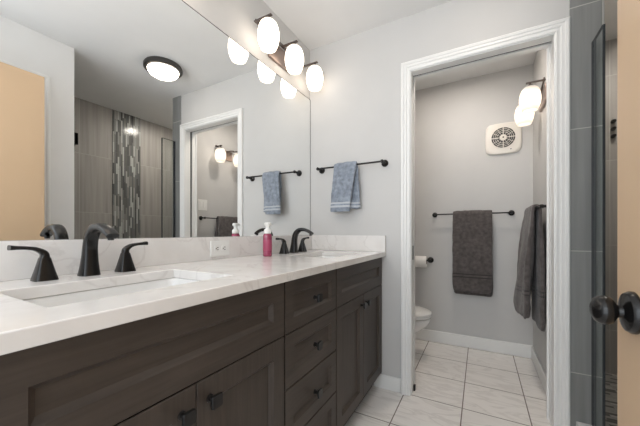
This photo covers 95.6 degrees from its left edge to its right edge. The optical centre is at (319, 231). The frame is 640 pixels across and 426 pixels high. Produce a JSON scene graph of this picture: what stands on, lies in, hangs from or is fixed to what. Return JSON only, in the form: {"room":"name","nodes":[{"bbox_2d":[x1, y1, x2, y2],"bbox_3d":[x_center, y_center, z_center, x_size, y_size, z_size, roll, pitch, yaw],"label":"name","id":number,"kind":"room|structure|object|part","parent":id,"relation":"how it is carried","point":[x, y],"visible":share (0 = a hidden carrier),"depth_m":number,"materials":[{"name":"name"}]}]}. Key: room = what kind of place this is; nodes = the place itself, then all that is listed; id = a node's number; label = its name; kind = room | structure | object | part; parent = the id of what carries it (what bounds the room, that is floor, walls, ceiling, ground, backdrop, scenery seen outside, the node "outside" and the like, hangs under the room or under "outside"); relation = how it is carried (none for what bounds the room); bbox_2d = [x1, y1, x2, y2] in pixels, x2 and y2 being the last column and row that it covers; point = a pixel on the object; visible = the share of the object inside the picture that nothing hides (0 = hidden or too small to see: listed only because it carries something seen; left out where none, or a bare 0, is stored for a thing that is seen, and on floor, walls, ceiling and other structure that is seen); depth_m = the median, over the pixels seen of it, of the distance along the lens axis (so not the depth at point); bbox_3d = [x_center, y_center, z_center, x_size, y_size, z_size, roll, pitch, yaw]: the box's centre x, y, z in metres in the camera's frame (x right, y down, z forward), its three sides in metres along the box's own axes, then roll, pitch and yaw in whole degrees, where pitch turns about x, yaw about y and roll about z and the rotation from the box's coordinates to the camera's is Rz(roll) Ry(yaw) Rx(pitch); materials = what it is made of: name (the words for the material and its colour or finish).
{"room":"bathroom","nodes":[
{"label":"bathroom","id":0,"kind":"room"},
{"bbox_2d":[8,0,309,240],"bbox_3d":[-0.646,-0.170,1.276,0.114,2.400,4.210,0,0,29],"label":"wall","id":1,"kind":"structure","parent":0,"point":[235,18],"depth_m":1.62,"materials":[{"name":"paint"}]},
{"bbox_2d":[0,0,310,240],"bbox_3d":[-0.517,-0.486,1.384,0.006,1.018,1.834,0,0,29],"label":"wall mirror","id":2,"kind":"object","parent":1,"relation":"attached to","point":[138,118],"visible":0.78,"depth_m":1.09,"materials":[{"name":"silver mirror"}]},
{"bbox_2d":[0,235,311,281],"bbox_3d":[-0.508,0.077,1.379,0.025,0.106,1.834,0,0,29],"label":"backsplash","id":3,"kind":"structure","parent":1,"relation":"attached to","point":[65,255],"depth_m":1.04,"materials":[{"name":"white stone"}]},
{"bbox_2d":[210,240,228,256],"bbox_3d":[-0.479,0.079,1.397,0.008,0.075,0.116,0,0,29],"label":"wall outlet","id":4,"kind":"object","parent":3,"relation":"attached to","point":[217,248],"visible":1,"depth_m":1.39,"materials":[{"name":"white plastic"}]},
{"bbox_2d":[214,246,219,251],"bbox_3d":[-0.488,0.079,1.378,0.003,0.029,0.033,0,0,29],"label":"receptacle","id":5,"kind":"object","parent":4,"relation":"attached to","point":[216,248],"depth_m":1.37,"materials":[{"name":"white plastic"}]},
{"bbox_2d":[221,245,226,250],"bbox_3d":[-0.468,0.079,1.415,0.003,0.029,0.033,0,0,29],"label":"receptacle","id":6,"kind":"object","parent":4,"relation":"attached to","point":[223,247],"depth_m":1.41,"materials":[{"name":"white plastic"}]},
{"bbox_2d":[254,13,322,91],"bbox_3d":[-0.184,-1.096,1.815,0.175,0.196,0.622,0,0,29],"label":"vanity light","id":7,"kind":"object","parent":1,"relation":"attached to","point":[291,60],"visible":1,"depth_m":1.76,"materials":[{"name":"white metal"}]},
{"bbox_3d":[-0.313,-1.163,1.598,0.122,0.037,0.048,0,0,29],"label":"arm","id":8,"kind":"part","parent":7,"relation":"part of","materials":[{"name":"brown metal"}]},
{"bbox_3d":[-0.281,-1.074,1.580,0.118,0.152,0.118,0,0,29],"label":"lamp shade","id":9,"kind":"part","parent":7,"relation":"part of","materials":[{"name":"white glass"}]},
{"bbox_3d":[-0.239,-1.173,1.845,0.008,0.042,0.504,0,0,29],"label":"rail","id":10,"kind":"part","parent":7,"relation":"part of","materials":[{"name":"brown metal"}]},
{"bbox_3d":[-0.191,-1.163,1.819,0.122,0.037,0.048,0,0,29],"label":"arm","id":11,"kind":"part","parent":7,"relation":"part of","materials":[{"name":"brown metal"}]},
{"bbox_3d":[-0.159,-1.074,1.801,0.118,0.152,0.118,0,0,29],"label":"lamp shade","id":12,"kind":"part","parent":7,"relation":"part of","materials":[{"name":"white glass"}]},
{"bbox_3d":[-0.070,-1.163,2.039,0.122,0.037,0.048,0,0,29],"label":"arm","id":13,"kind":"part","parent":7,"relation":"part of","materials":[{"name":"brown metal"}]},
{"bbox_3d":[-0.037,-1.074,2.021,0.118,0.152,0.118,0,0,29],"label":"lamp shade","id":14,"kind":"part","parent":7,"relation":"part of","materials":[{"name":"white glass"}]},
{"bbox_2d":[310,0,568,392],"bbox_3d":[0.613,-0.170,1.869,1.518,2.400,0.134,0,0,29],"label":"wall","id":15,"kind":"structure","parent":0,"point":[356,110],"depth_m":1.92,"materials":[{"name":"paint"}]},
{"bbox_2d":[316,159,387,173],"bbox_3d":[0.204,-0.452,1.992,0.517,0.046,0.075,0,0,29],"label":"towel bar","id":16,"kind":"object","parent":15,"relation":"attached to","point":[384,163],"visible":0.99,"depth_m":1.91,"materials":[{"name":"black metal"}]},
{"bbox_3d":[-0.002,-0.452,2.106,0.046,0.046,0.075,0,0,29],"label":"post","id":17,"kind":"part","parent":16,"relation":"part of","materials":[{"name":"black metal"}]},
{"bbox_2d":[330,161,360,211],"bbox_3d":[0.174,-0.308,1.980,0.201,0.340,0.085,0,0,29],"label":"hand towel","id":18,"kind":"object","parent":16,"relation":"hanging from","point":[345,195],"visible":1,"depth_m":1.96,"materials":[{"name":"blue fabric"}]},
{"bbox_3d":[0.191,-0.452,1.968,0.475,0.012,0.012,0,0,29],"label":"rod","id":19,"kind":"part","parent":16,"relation":"part of","materials":[{"name":"black metal"}]},
{"bbox_3d":[0.410,-0.452,1.878,0.046,0.046,0.075,0,0,29],"label":"post","id":20,"kind":"part","parent":16,"relation":"part of","materials":[{"name":"black metal"}]},
{"bbox_2d":[413,42,548,76],"bbox_3d":[0.921,0.001,1.718,0.746,2.058,0.025,0,0,29],"label":"trim","id":21,"kind":"structure","parent":15,"relation":"attached to","point":[547,42],"depth_m":1.70,"materials":[{"name":"white wood"}]},
{"bbox_2d":[401,17,569,425],"bbox_3d":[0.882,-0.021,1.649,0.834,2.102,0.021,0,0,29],"label":"trim","id":22,"kind":"structure","parent":15,"relation":"attached to","point":[560,28],"depth_m":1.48,"materials":[{"name":"white paint"}]},
{"bbox_2d":[546,48,548,419],"bbox_3d":[0.944,-0.021,1.775,0.820,2.102,0.021,0,0,29],"label":"trim","id":23,"kind":"structure","parent":15,"relation":"attached to","point":[547,49],"depth_m":1.59,"materials":[{"name":"white paint"}]},
{"bbox_2d":[263,0,616,90],"bbox_3d":[0.524,-1.410,0.699,2.720,0.080,4.330,0,0,29],"label":"ceiling","id":24,"kind":"structure","parent":0,"point":[316,23],"depth_m":1.88,"materials":[{"name":"paint"}]},
{"bbox_2d":[415,64,532,345],"bbox_3d":[1.120,-0.170,2.774,1.760,2.400,0.120,0,0,29],"label":"wall","id":25,"kind":"structure","parent":0,"point":[454,171],"depth_m":2.59,"materials":[{"name":"paint"}]},
{"bbox_2d":[426,257,433,262],"bbox_3d":[0.976,0.265,2.740,0.176,0.056,0.080,0,0,29],"label":"toilet paper holder","id":26,"kind":"object","parent":25,"relation":"attached to","point":[430,259],"visible":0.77,"depth_m":2.73,"materials":[{"name":"black metal"}]},
{"bbox_2d":[415,256,427,267],"bbox_3d":[0.946,0.279,2.722,0.106,0.107,0.107,0,0,29],"label":"toilet paper roll","id":27,"kind":"object","parent":26,"relation":"on","point":[420,261],"visible":0.79,"depth_m":2.69,"materials":[{"name":"paper"}]},
{"bbox_2d":[415,329,531,357],"bbox_3d":[1.076,0.978,2.722,1.504,0.105,0.014,0,0,29],"label":"baseboard","id":28,"kind":"structure","parent":25,"relation":"attached to","point":[516,349],"depth_m":2.55,"materials":[{"name":"white paint"}]},
{"bbox_2d":[432,210,514,216],"bbox_3d":[1.326,-0.160,2.549,0.648,0.046,0.075,0,0,29],"label":"towel bar","id":29,"kind":"object","parent":25,"relation":"attached to","point":[511,212],"visible":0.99,"depth_m":2.43,"materials":[{"name":"black metal"}]},
{"bbox_2d":[452,210,492,296],"bbox_3d":[1.321,0.180,2.517,0.314,0.743,0.097,0,0,29],"label":"bath towel","id":30,"kind":"object","parent":29,"relation":"hanging from","point":[472,274],"visible":1,"depth_m":2.49,"materials":[{"name":"grey fabric"}]},
{"bbox_3d":[1.313,-0.160,2.525,0.606,0.012,0.012,0,0,29],"label":"rod","id":31,"kind":"part","parent":29,"relation":"part of","materials":[{"name":"metal"}]},
{"bbox_2d":[485,122,521,154],"bbox_3d":[1.546,-0.792,2.449,0.264,0.264,0.038,0,0,29],"label":"exhaust fan","id":32,"kind":"object","parent":25,"relation":"attached to","point":[501,138],"visible":0.99,"depth_m":2.44,"materials":[{"name":"beige plastic"}]},
{"bbox_2d":[491,127,515,147],"bbox_3d":[1.542,-0.796,2.441,0.176,0.176,0.006,0,0,29],"label":"grille","id":33,"kind":"object","parent":32,"relation":"attached to","point":[501,137],"depth_m":2.44,"materials":[{"name":"beige plastic"}]},
{"bbox_2d":[345,339,616,425],"bbox_3d":[0.471,1.050,0.728,2.600,0.080,4.330,0,0,29],"label":"floor","id":34,"kind":"structure","parent":0,"point":[456,385],"depth_m":1.83,"materials":[{"name":"tile"}]},
{"bbox_2d":[0,283,283,425],"bbox_3d":[-0.509,0.596,0.785,0.579,0.868,0.683,0,0,29],"label":"vanity cabinet","id":35,"kind":"object","parent":34,"relation":"on","point":[220,362],"visible":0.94,"depth_m":0.60,"materials":[{"name":"brown wood"}]},
{"bbox_3d":[-0.371,0.631,0.515,0.020,0.573,0.336,0,0,29],"label":"door","id":36,"kind":"part","parent":35,"relation":"part of","materials":[{"name":"brown wood"}]},
{"bbox_3d":[-0.286,0.396,0.620,0.028,0.031,0.031,0,0,29],"label":"knob","id":37,"kind":"part","parent":35,"relation":"part of","materials":[{"name":"black metal"}]},
{"bbox_2d":[0,249,385,355],"bbox_3d":[-0.262,0.145,1.243,0.578,0.030,1.834,0,0,29],"label":"countertop","id":38,"kind":"structure","parent":35,"relation":"on","point":[23,324],"depth_m":0.69,"materials":[{"name":"white stone"}]},
{"bbox_2d":[7,223,147,281],"bbox_3d":[-0.646,0.051,0.847,0.166,0.157,0.341,0,0,29],"label":"faucet","id":39,"kind":"object","parent":38,"relation":"on","point":[44,270],"visible":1,"depth_m":0.85,"materials":[{"name":"brown metal"}]},
{"bbox_3d":[-0.759,0.052,0.759,0.026,0.039,0.078,0,0,29],"label":"lever","id":40,"kind":"part","parent":39,"relation":"part of","materials":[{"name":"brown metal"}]},
{"bbox_3d":[-0.745,0.100,0.784,0.049,0.061,0.049,0,0,29],"label":"handle","id":41,"kind":"part","parent":39,"relation":"part of","materials":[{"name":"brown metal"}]},
{"bbox_3d":[-0.646,0.052,0.847,0.166,0.157,0.051,0,0,29],"label":"spout","id":42,"kind":"part","parent":39,"relation":"part of","materials":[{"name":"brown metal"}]},
{"bbox_3d":[-0.646,0.100,0.963,0.049,0.061,0.049,0,0,29],"label":"handle","id":43,"kind":"part","parent":39,"relation":"part of","materials":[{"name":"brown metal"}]},
{"bbox_3d":[-0.632,0.052,0.989,0.026,0.039,0.078,0,0,29],"label":"lever","id":44,"kind":"part","parent":39,"relation":"part of","materials":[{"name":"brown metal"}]},
{"bbox_2d":[24,278,197,307],"bbox_3d":[-0.489,0.230,0.757,0.326,0.140,0.472,0,0,29],"label":"undermount sink","id":45,"kind":"object","parent":38,"relation":"in","point":[57,300],"visible":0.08,"depth_m":0.82,"materials":[{"name":"white ceramic"}]},
{"bbox_2d":[263,222,271,255],"bbox_3d":[-0.279,0.040,1.564,0.057,0.181,0.049,0,0,-26],"label":"soap dispenser","id":46,"kind":"object","parent":38,"relation":"on","point":[267,237],"visible":1,"depth_m":1.54,"materials":[{"name":"plastic"}]},
{"bbox_2d":[263,233,271,255],"bbox_3d":[-0.283,0.069,1.562,0.048,0.123,0.048,0,0,29],"label":"bottle","id":47,"kind":"object","parent":46,"relation":"attached to","point":[267,237],"depth_m":1.54,"materials":[{"name":"pink plastic"}]},
{"bbox_2d":[276,228,313,253],"bbox_3d":[-0.117,0.051,1.806,0.166,0.157,0.341,0,0,29],"label":"faucet","id":48,"kind":"object","parent":38,"relation":"on","point":[294,244],"visible":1,"depth_m":1.81,"materials":[{"name":"brown metal"}]},
{"bbox_3d":[-0.229,0.052,1.718,0.026,0.039,0.078,0,0,29],"label":"lever","id":49,"kind":"part","parent":48,"relation":"part of","materials":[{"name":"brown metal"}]},
{"bbox_3d":[-0.215,0.100,1.744,0.049,0.061,0.049,0,0,29],"label":"handle","id":50,"kind":"part","parent":48,"relation":"part of","materials":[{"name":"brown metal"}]},
{"bbox_3d":[-0.117,0.052,1.806,0.166,0.157,0.051,0,0,29],"label":"spout","id":51,"kind":"part","parent":48,"relation":"part of","materials":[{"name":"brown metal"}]},
{"bbox_3d":[-0.117,0.100,1.923,0.049,0.061,0.049,0,0,29],"label":"handle","id":52,"kind":"part","parent":48,"relation":"part of","materials":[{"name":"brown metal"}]},
{"bbox_2d":[316,256,339,257],"bbox_3d":[0.034,0.230,1.706,0.326,0.140,0.472,0,0,29],"label":"undermount sink","id":53,"kind":"object","parent":38,"relation":"in","point":[316,256],"visible":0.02,"depth_m":1.94,"materials":[{"name":"white ceramic"}]},
{"bbox_2d":[312,235,385,251],"bbox_3d":[0.185,0.077,2.033,0.558,0.106,0.020,0,0,29],"label":"side splash","id":54,"kind":"object","parent":38,"relation":"on","point":[319,242],"visible":0.91,"depth_m":2.01,"materials":[{"name":"white stone"}]},
{"bbox_3d":[-0.250,0.396,0.685,0.028,0.031,0.031,0,0,29],"label":"knob","id":55,"kind":"part","parent":35,"relation":"part of","materials":[{"name":"black metal"}]},
{"bbox_3d":[-0.207,0.631,0.812,0.020,0.573,0.336,0,0,29],"label":"door","id":56,"kind":"part","parent":35,"relation":"part of","materials":[{"name":"brown wood"}]},
{"bbox_2d":[284,269,335,425],"bbox_3d":[-0.250,0.596,1.256,0.579,0.868,0.393,0,0,29],"label":"vanity cabinet","id":57,"kind":"object","parent":34,"relation":"on","point":[309,301],"visible":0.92,"depth_m":1.10,"materials":[{"name":"brown wood"}]},
{"bbox_3d":[-0.029,0.621,1.135,0.020,0.181,0.385,0,0,29],"label":"drawer","id":58,"kind":"part","parent":57,"relation":"part of","materials":[{"name":"brown wood"}]},
{"bbox_3d":[-0.029,0.435,1.135,0.020,0.181,0.385,0,0,29],"label":"drawer","id":59,"kind":"part","parent":57,"relation":"part of","materials":[{"name":"brown wood"}]},
{"bbox_3d":[-0.029,0.253,1.135,0.020,0.177,0.385,0,0,29],"label":"drawer","id":60,"kind":"part","parent":57,"relation":"part of","materials":[{"name":"brown wood"}]},
{"bbox_3d":[-0.008,0.623,1.123,0.028,0.031,0.031,0,0,29],"label":"knob","id":61,"kind":"part","parent":57,"relation":"part of","materials":[{"name":"black metal"}]},
{"bbox_3d":[-0.008,0.438,1.123,0.028,0.031,0.031,0,0,29],"label":"knob","id":62,"kind":"part","parent":57,"relation":"part of","materials":[{"name":"black metal"}]},
{"bbox_3d":[-0.008,0.255,1.123,0.028,0.031,0.031,0,0,29],"label":"knob","id":63,"kind":"part","parent":57,"relation":"part of","materials":[{"name":"black metal"}]},
{"bbox_3d":[-0.029,0.817,1.135,0.020,0.203,0.385,0,0,29],"label":"drawer","id":64,"kind":"part","parent":57,"relation":"part of","materials":[{"name":"brown wood"}]},
{"bbox_2d":[336,257,381,425],"bbox_3d":[0.012,0.596,1.730,0.579,0.868,0.690,0,0,29],"label":"vanity cabinet","id":65,"kind":"object","parent":34,"relation":"on","point":[358,286],"visible":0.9,"depth_m":1.54,"materials":[{"name":"brown wood"}]},
{"bbox_3d":[0.149,0.631,1.459,0.020,0.573,0.340,0,0,29],"label":"door","id":66,"kind":"part","parent":65,"relation":"part of","materials":[{"name":"brown wood"}]},
{"bbox_3d":[0.232,0.253,1.609,0.020,0.177,0.682,0,0,29],"label":"false drawer","id":67,"kind":"part","parent":65,"relation":"part of","materials":[{"name":"brown wood"}]},
{"bbox_3d":[0.235,0.396,1.565,0.028,0.031,0.031,0,0,29],"label":"knob","id":68,"kind":"part","parent":65,"relation":"part of","materials":[{"name":"black metal"}]},
{"bbox_3d":[0.315,0.631,1.759,0.020,0.573,0.340,0,0,29],"label":"door","id":69,"kind":"part","parent":65,"relation":"part of","materials":[{"name":"brown wood"}]},
{"bbox_2d":[415,306,430,332],"bbox_3d":[0.557,0.660,2.514,0.772,0.740,0.464,0,0,29],"label":"toilet","id":70,"kind":"object","parent":34,"relation":"on","point":[422,315],"visible":0.17,"depth_m":2.29,"materials":[{"name":"white ceramic"}]},
{"bbox_3d":[0.640,0.678,2.468,0.578,0.017,0.378,0,0,29],"label":"seat","id":71,"kind":"part","parent":70,"relation":"part of","materials":[{"name":"white plastic"}]},
{"bbox_3d":[0.640,0.652,2.468,0.581,0.030,0.380,0,0,29],"label":"lid","id":72,"kind":"part","parent":70,"relation":"part of","materials":[{"name":"white plastic"}]},
{"bbox_3d":[0.586,0.862,2.497,0.692,0.336,0.374,0,0,29],"label":"bowl","id":73,"kind":"part","parent":70,"relation":"part of","materials":[{"name":"white ceramic"}]},
{"bbox_2d":[533,0,603,425],"bbox_3d":[1.549,-0.170,1.876,0.142,2.400,1.038,0,0,29],"label":"wall","id":74,"kind":"structure","parent":0,"point":[586,16],"depth_m":1.43,"materials":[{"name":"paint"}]},
{"bbox_2d":[515,77,545,126],"bbox_3d":[1.431,-0.877,1.972,0.157,0.198,0.390,0,0,29],"label":"vanity light","id":75,"kind":"object","parent":74,"relation":"attached to","point":[532,98],"visible":0.98,"depth_m":1.86,"materials":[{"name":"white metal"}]},
{"bbox_3d":[1.480,-0.854,2.100,0.118,0.152,0.118,0,0,29],"label":"lamp shade","id":76,"kind":"part","parent":75,"relation":"part of","materials":[{"name":"white glass"}]},
{"bbox_3d":[1.348,-0.854,1.862,0.118,0.152,0.118,0,0,29],"label":"lamp shade","id":77,"kind":"part","parent":75,"relation":"part of","materials":[{"name":"white glass"}]},
{"bbox_3d":[1.373,-0.944,1.849,0.104,0.037,0.048,0,0,29],"label":"arm","id":78,"kind":"part","parent":75,"relation":"part of","materials":[{"name":"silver metal"}]},
{"bbox_2d":[531,346,545,392],"bbox_3d":[1.513,0.978,1.972,0.014,0.105,0.876,0,0,29],"label":"baseboard","id":79,"kind":"structure","parent":74,"relation":"attached to","point":[539,368],"depth_m":2.06,"materials":[{"name":"white paint"}]},
{"bbox_2d":[535,204,545,209],"bbox_3d":[1.458,-0.150,1.936,0.075,0.046,0.646,0,0,29],"label":"towel bar","id":80,"kind":"object","parent":74,"relation":"attached to","point":[540,205],"visible":0.27,"depth_m":1.68,"materials":[{"name":"black metal"}]},
{"bbox_2d":[513,204,545,331],"bbox_3d":[1.442,0.217,2.017,0.158,0.796,0.498,0,0,29],"label":"bath towel","id":81,"kind":"object","parent":80,"relation":"hanging from","point":[530,281],"visible":0.97,"depth_m":1.85,"materials":[{"name":"grey fabric"}]},
{"bbox_2d":[576,421,591,425],"bbox_3d":[1.115,0.983,1.031,0.125,0.094,0.862,0,0,29],"label":"trim","id":82,"kind":"structure","parent":74,"relation":"attached to","point":[577,423],"depth_m":1.41,"materials":[{"name":"white stone"}]},
{"bbox_2d":[591,24,604,425],"bbox_3d":[1.291,0.006,1.345,0.014,1.857,0.142,0,0,29],"label":"glass panel","id":83,"kind":"object","parent":82,"relation":"on","point":[593,44],"visible":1,"depth_m":1.39,"materials":[{"name":"clear glass"}]},
{"bbox_2d":[605,38,616,374],"bbox_3d":[2.240,-0.170,2.030,1.000,2.400,0.100,0,0,29],"label":"wall","id":84,"kind":"structure","parent":0,"point":[610,45],"depth_m":2.07,"materials":[{"name":"tile"}]},
{"bbox_2d":[610,119,616,137],"bbox_3d":[2.072,-0.730,2.046,0.030,0.133,0.035,0,0,29],"label":"fitting","id":85,"kind":"object","parent":84,"relation":"attached to","point":[612,121],"visible":1,"depth_m":2.04,"materials":[{"name":"black metal"}]},
{"bbox_3d":[0.290,-0.170,-0.194,0.135,2.400,0.120,0,0,29],"label":"wall","id":86,"kind":"structure","parent":0,"visible":0},
{"bbox_2d":[589,0,639,425],"bbox_3d":[0.422,0.007,0.229,0.159,2.025,0.764,0,0,29],"label":"door","id":87,"kind":"structure","parent":86,"relation":"in","point":[603,309],"depth_m":0.53,"materials":[{"name":"beige paint"}]},
{"bbox_3d":[0.517,0.142,0.529,0.036,0.052,0.052,0,0,29],"label":"knob","id":88,"kind":"part","parent":87,"relation":"part of","materials":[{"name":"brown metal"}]}
]}

